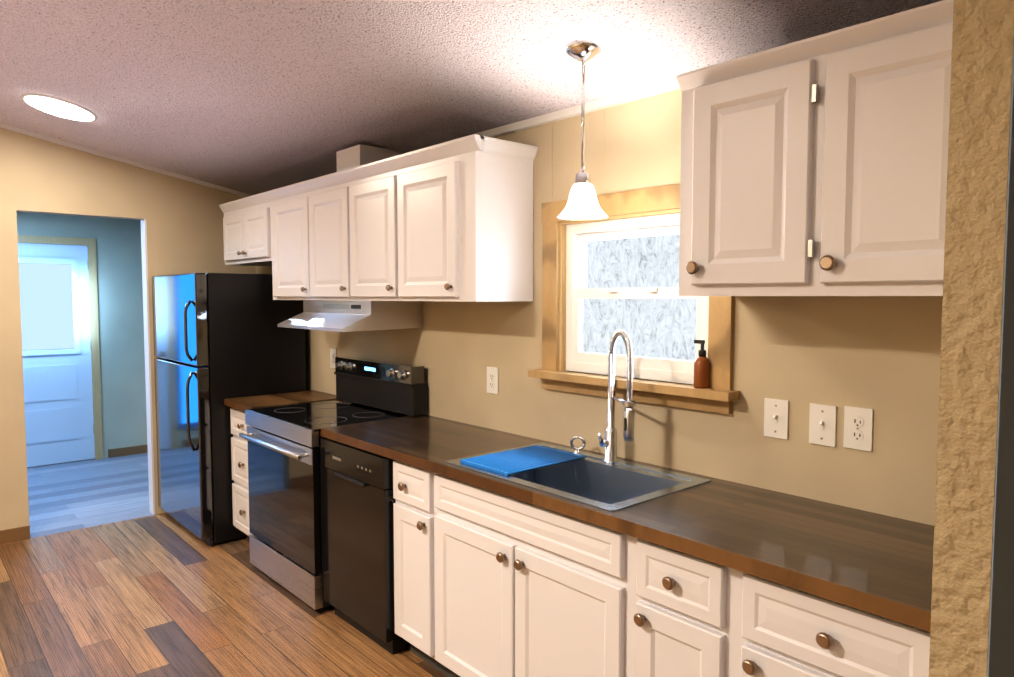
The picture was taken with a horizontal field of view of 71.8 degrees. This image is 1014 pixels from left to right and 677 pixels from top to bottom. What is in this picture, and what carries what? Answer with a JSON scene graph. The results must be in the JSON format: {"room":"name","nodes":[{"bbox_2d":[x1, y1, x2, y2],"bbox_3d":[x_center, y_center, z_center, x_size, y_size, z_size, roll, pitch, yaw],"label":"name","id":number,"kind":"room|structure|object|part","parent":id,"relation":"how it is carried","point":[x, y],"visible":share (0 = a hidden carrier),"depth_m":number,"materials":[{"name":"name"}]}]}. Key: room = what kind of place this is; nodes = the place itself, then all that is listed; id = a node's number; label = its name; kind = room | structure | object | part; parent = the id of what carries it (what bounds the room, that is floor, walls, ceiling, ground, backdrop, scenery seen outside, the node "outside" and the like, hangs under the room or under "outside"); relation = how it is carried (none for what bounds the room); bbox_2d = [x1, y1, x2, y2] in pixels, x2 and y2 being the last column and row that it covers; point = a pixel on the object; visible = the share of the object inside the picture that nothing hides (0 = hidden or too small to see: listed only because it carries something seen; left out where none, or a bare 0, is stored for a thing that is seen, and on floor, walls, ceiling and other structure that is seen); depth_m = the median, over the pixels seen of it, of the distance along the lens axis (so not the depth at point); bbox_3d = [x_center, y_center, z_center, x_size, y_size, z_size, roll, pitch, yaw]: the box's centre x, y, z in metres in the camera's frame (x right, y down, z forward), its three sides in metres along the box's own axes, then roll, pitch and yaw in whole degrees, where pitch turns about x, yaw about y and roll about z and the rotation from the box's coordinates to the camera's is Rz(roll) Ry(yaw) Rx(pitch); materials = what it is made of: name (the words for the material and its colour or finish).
{"room":"kitchen","nodes":[
{"label":"kitchen","id":0,"kind":"room"},
{"bbox_2d":[17,212,146,457],"bbox_3d":[-4.816,-0.300,5.878,5.500,3.000,0.100,-3,5,-41],"label":"wall","id":1,"kind":"structure","parent":0,"point":[121,323],"depth_m":6.76,"materials":[{"name":"paint"}]},
{"bbox_2d":[17,235,102,466],"bbox_3d":[-4.207,0.124,6.362,0.890,2.095,0.120,-3,5,-41],"label":"door","id":2,"kind":"structure","parent":1,"relation":"attached to","point":[56,339],"depth_m":6.45,"materials":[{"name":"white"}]},
{"bbox_2d":[108,445,147,457],"bbox_3d":[-4.779,1.160,5.923,5.500,0.080,0.012,-3,5,-41],"label":"baseboard","id":3,"kind":"structure","parent":1,"relation":"attached to","point":[126,451],"depth_m":6.86,"materials":[{"name":"brown"}]},
{"bbox_2d":[27,453,152,537],"bbox_3d":[-4.085,1.276,5.143,5.500,0.060,2.310,-3,5,-41],"label":"floor","id":4,"kind":"structure","parent":0,"point":[70,496],"depth_m":5.53,"materials":[{"name":"wood"}]},
{"bbox_2d":[0,128,255,530],"bbox_3d":[-3.690,-0.384,3.916,4.600,3.400,0.100,-3,5,-41],"label":"wall","id":5,"kind":"structure","parent":0,"point":[184,219],"depth_m":4.57,"materials":[{"name":"beige paint"}]},
{"bbox_2d":[0,525,29,544],"bbox_3d":[-4.219,1.303,3.473,3.090,0.085,0.012,-3,5,-41],"label":"baseboard","id":6,"kind":"structure","parent":5,"relation":"attached to","point":[15,534],"depth_m":4.44,"materials":[{"name":"brown wood"}]},
{"bbox_2d":[0,122,250,196],"bbox_3d":[-3.663,-1.418,3.792,4.560,0.906,0.028,-3,5,-41],"label":"trim","id":7,"kind":"structure","parent":5,"relation":"attached to","point":[2,125],"depth_m":4.71,"materials":[{"name":"white wood"}]},
{"bbox_2d":[140,219,154,514],"bbox_3d":[-2.544,0.210,4.965,0.012,2.090,0.104,-3,5,-41],"label":"door frame","id":8,"kind":"structure","parent":5,"relation":"attached to","point":[147,364],"depth_m":4.95,"materials":[{"name":"white wood"}]},
{"bbox_2d":[0,513,447,676],"bbox_3d":[-1.127,1.516,1.124,4.600,0.060,7.640,-3,5,-41],"label":"floor","id":9,"kind":"structure","parent":0,"point":[162,595],"depth_m":3.40,"materials":[{"name":"brown wood"}]},
{"bbox_2d":[152,273,305,546],"bbox_3d":[-1.932,0.417,4.808,0.748,1.695,0.925,-3,5,-41],"label":"fridge","id":10,"kind":"object","parent":9,"relation":"on","point":[218,338],"visible":0.83,"depth_m":4.41,"materials":[{"name":"black metal"}]},
{"bbox_3d":[-1.936,0.231,4.275,0.050,0.930,0.019,-3,5,-41],"label":"handle","id":11,"kind":"part","parent":10,"relation":"part of","materials":[{"name":"black plastic"}]},
{"bbox_2d":[225,405,351,541],"bbox_3d":[-1.369,0.850,4.402,0.568,0.880,0.448,-3,5,-41],"label":"base cabinet","id":12,"kind":"object","parent":9,"relation":"on","point":[239,446],"depth_m":4.26,"materials":[{"name":"white wood"}]},
{"bbox_2d":[224,390,342,412],"bbox_3d":[-1.378,0.391,4.367,0.596,0.040,0.453,-3,5,-41],"label":"countertop","id":13,"kind":"structure","parent":12,"relation":"on","point":[242,403],"depth_m":4.30,"materials":[{"name":"brown wood"}]},
{"bbox_2d":[239,356,426,609],"bbox_3d":[-0.974,0.731,3.838,0.679,1.185,0.893,-3,5,-41],"label":"range","id":14,"kind":"object","parent":9,"relation":"on","point":[285,500],"visible":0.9,"depth_m":3.69,"materials":[{"name":"black"}]},
{"bbox_2d":[321,433,391,653],"bbox_3d":[-0.482,0.913,3.375,0.590,0.876,0.569,-3,5,-41],"label":"dishwasher","id":15,"kind":"object","parent":9,"relation":"on","point":[357,562],"depth_m":3.14,"materials":[{"name":"black metal"}]},
{"bbox_2d":[388,461,559,676],"bbox_3d":[-0.144,0.932,3.019,0.568,0.880,0.404,-3,5,-41],"label":"base cabinet","id":16,"kind":"object","parent":9,"relation":"on","point":[451,548],"depth_m":2.65,"materials":[{"name":"white wood"}]},
{"bbox_2d":[321,415,933,632],"bbox_3d":[0.205,0.498,2.579,0.596,0.040,2.643,-3,5,-41],"label":"countertop","id":17,"kind":"structure","parent":16,"relation":"on","point":[880,565],"depth_m":1.91,"materials":[{"name":"brown wood"}]},
{"bbox_2d":[440,431,711,584],"bbox_3d":[0.229,0.549,2.532,0.519,0.291,0.825,-3,5,-41],"label":"sink","id":18,"kind":"object","parent":17,"relation":"in","point":[611,482],"depth_m":2.53,"materials":[{"name":"black metal"}]},
{"bbox_2d":[598,329,635,440],"bbox_3d":[0.416,0.222,2.586,0.133,0.506,0.203,-3,5,-41],"label":"faucet","id":19,"kind":"object","parent":17,"relation":"on","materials":[{"name":"silver metal"}]},
{"bbox_2d":[600,529,735,676],"bbox_3d":[0.648,0.986,2.124,0.568,0.880,0.398,-3,5,-41],"label":"base cabinet","id":20,"kind":"object","parent":9,"relation":"on","point":[667,613],"depth_m":1.93,"materials":[{"name":"white wood"}]},
{"bbox_2d":[732,573,929,676],"bbox_3d":[0.934,1.005,1.802,0.568,0.880,0.465,-3,5,-41],"label":"base cabinet","id":21,"kind":"object","parent":9,"relation":"on","point":[777,631],"depth_m":1.62,"materials":[{"name":"white wood"}]},
{"bbox_2d":[0,0,941,194],"bbox_3d":[-1.859,-1.350,1.782,4.800,0.992,10.050,-3,5,-41],"label":"ceiling","id":22,"kind":"structure","parent":0,"point":[252,97],"depth_m":2.77,"materials":[{"name":"white paint"}]},
{"bbox_2d":[21,93,97,120],"bbox_3d":[-2.432,-1.255,3.814,0.351,0.076,0.356,-3,5,-41],"label":"recessed light","id":23,"kind":"object","parent":22,"relation":"in","point":[59,107],"visible":0.98,"depth_m":3.78,"materials":[{"name":"white"}]},
{"bbox_2d":[557,40,607,219],"bbox_3d":[0.258,-0.698,2.372,0.172,0.570,0.172,-3,5,-41],"label":"pendant lamp","id":24,"kind":"object","parent":22,"relation":"hanging from","point":[582,203],"visible":1,"depth_m":2.35,"materials":[{"name":"white glass"}]},
{"bbox_2d":[256,89,942,525],"bbox_3d":[0.600,0.094,2.635,0.100,2.600,7.740,-3,5,-41],"label":"wall","id":25,"kind":"structure","parent":0,"point":[880,355],"depth_m":2.44,"materials":[{"name":"beige paint"}]},
{"bbox_2d":[220,200,246,265],"bbox_3d":[-1.625,-0.705,4.771,0.344,0.390,0.815,-3,5,-41],"label":"upper cabinet","id":26,"kind":"object","parent":25,"relation":"attached to","point":[233,213],"depth_m":4.80,"materials":[{"name":"white wood"}]},
{"bbox_2d":[330,348,336,367],"bbox_3d":[-1.116,0.128,4.500,0.008,0.124,0.080,-3,5,-41],"label":"outlet","id":27,"kind":"object","parent":25,"relation":"attached to","point":[333,352],"depth_m":4.50,"materials":[{"name":"white plastic"}]},
{"bbox_2d":[243,136,536,331],"bbox_3d":[-0.733,-0.441,3.678,0.472,0.787,2.025,-3,5,-41],"label":"upper cabinet","id":28,"kind":"object","parent":25,"relation":"attached to","point":[371,240],"depth_m":3.29,"materials":[{"name":"white wood"}]},
{"bbox_2d":[277,300,422,331],"bbox_3d":[-0.879,-0.133,3.862,0.473,0.150,0.765,-3,5,-41],"label":"range hood","id":29,"kind":"object","parent":28,"relation":"attached to","point":[325,315],"depth_m":3.65,"materials":[{"name":"white metal"}]},
{"bbox_2d":[251,78,680,195],"bbox_3d":[-0.292,-0.962,3.487,0.028,0.032,4.990,-3,5,-41],"label":"trim","id":30,"kind":"structure","parent":25,"relation":"attached to","point":[633,95],"depth_m":2.78,"materials":[{"name":"white wood"}]},
{"bbox_2d":[487,367,497,393],"bbox_3d":[-0.070,0.199,3.318,0.008,0.124,0.080,-3,5,-41],"label":"outlet","id":31,"kind":"object","parent":25,"relation":"attached to","point":[492,372],"depth_m":3.31,"materials":[{"name":"white plastic"}]},
{"bbox_2d":[550,109,604,200],"bbox_3d":[0.282,-0.744,2.868,0.002,0.325,0.301,-3,5,-41],"label":"trim","id":32,"kind":"structure","parent":25,"relation":"attached to","point":[602,154],"depth_m":2.77,"materials":[{"name":"beige paint"}]},
{"bbox_2d":[528,184,739,413],"bbox_3d":[0.469,-0.162,2.701,0.160,0.797,0.965,-3,5,-41],"label":"window","id":33,"kind":"structure","parent":25,"relation":"in","point":[719,395],"depth_m":2.73,"materials":[{"name":"brown wood"}]},
{"bbox_3d":[0.505,-0.157,2.733,0.065,0.618,0.711,-3,5,-41],"label":"vinyl window frame","id":34,"kind":"part","parent":33,"relation":"part of","materials":[{"name":"white plastic"}]},
{"bbox_2d":[694,340,709,387],"bbox_3d":[0.675,0.088,2.429,0.056,0.164,0.058,-3,5,-41],"label":"soap bottle","id":35,"kind":"object","parent":33,"relation":"on","point":[701,371],"visible":1,"depth_m":2.41,"materials":[{"name":"brown plastic"}]},
{"bbox_2d":[676,34,822,295],"bbox_3d":[0.778,-0.453,2.062,0.344,0.656,0.422,-3,5,-41],"label":"upper cabinet","id":36,"kind":"object","parent":25,"relation":"attached to","point":[815,165],"depth_m":1.92,"materials":[{"name":"white wood"}]},
{"bbox_2d":[764,398,788,438],"bbox_3d":[0.863,0.258,2.256,0.018,0.124,0.080,-3,5,-41],"label":"light switch","id":37,"kind":"object","parent":25,"relation":"attached to","point":[776,412],"depth_m":2.26,"materials":[{"name":"white plastic"}]},
{"bbox_2d":[809,403,836,446],"bbox_3d":[0.963,0.265,2.144,0.018,0.124,0.080,-3,5,-41],"label":"light switch","id":38,"kind":"object","parent":25,"relation":"attached to","point":[822,418],"depth_m":2.14,"materials":[{"name":"white plastic"}]},
{"bbox_2d":[843,406,872,450],"bbox_3d":[1.036,0.265,2.069,0.008,0.124,0.080,-3,5,-41],"label":"outlet","id":39,"kind":"object","parent":25,"relation":"attached to","point":[858,427],"depth_m":2.07,"materials":[{"name":"white plastic"}]},
{"bbox_2d":[815,0,953,295],"bbox_3d":[1.045,-0.435,1.761,0.344,0.656,0.385,-3,5,-41],"label":"upper cabinet","id":40,"kind":"object","parent":25,"relation":"attached to","point":[885,82],"depth_m":1.67,"materials":[{"name":"white wood"}]},
{"bbox_2d":[929,0,1013,676],"bbox_3d":[1.097,0.160,1.516,0.640,2.600,0.098,-3,5,-41],"label":"wall","id":41,"kind":"structure","parent":0,"point":[972,620],"depth_m":1.29,"materials":[{"name":"beige paint"}]},
{"label":"outside","id":42,"kind":"structure","parent":0,"visible":0},
{"bbox_2d":[583,234,696,360],"bbox_3d":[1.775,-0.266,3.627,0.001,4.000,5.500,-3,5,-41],"label":"window glass","id":43,"kind":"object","parent":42,"point":[616,320],"depth_m":4.64,"materials":[{"name":"white glass"}]}
]}

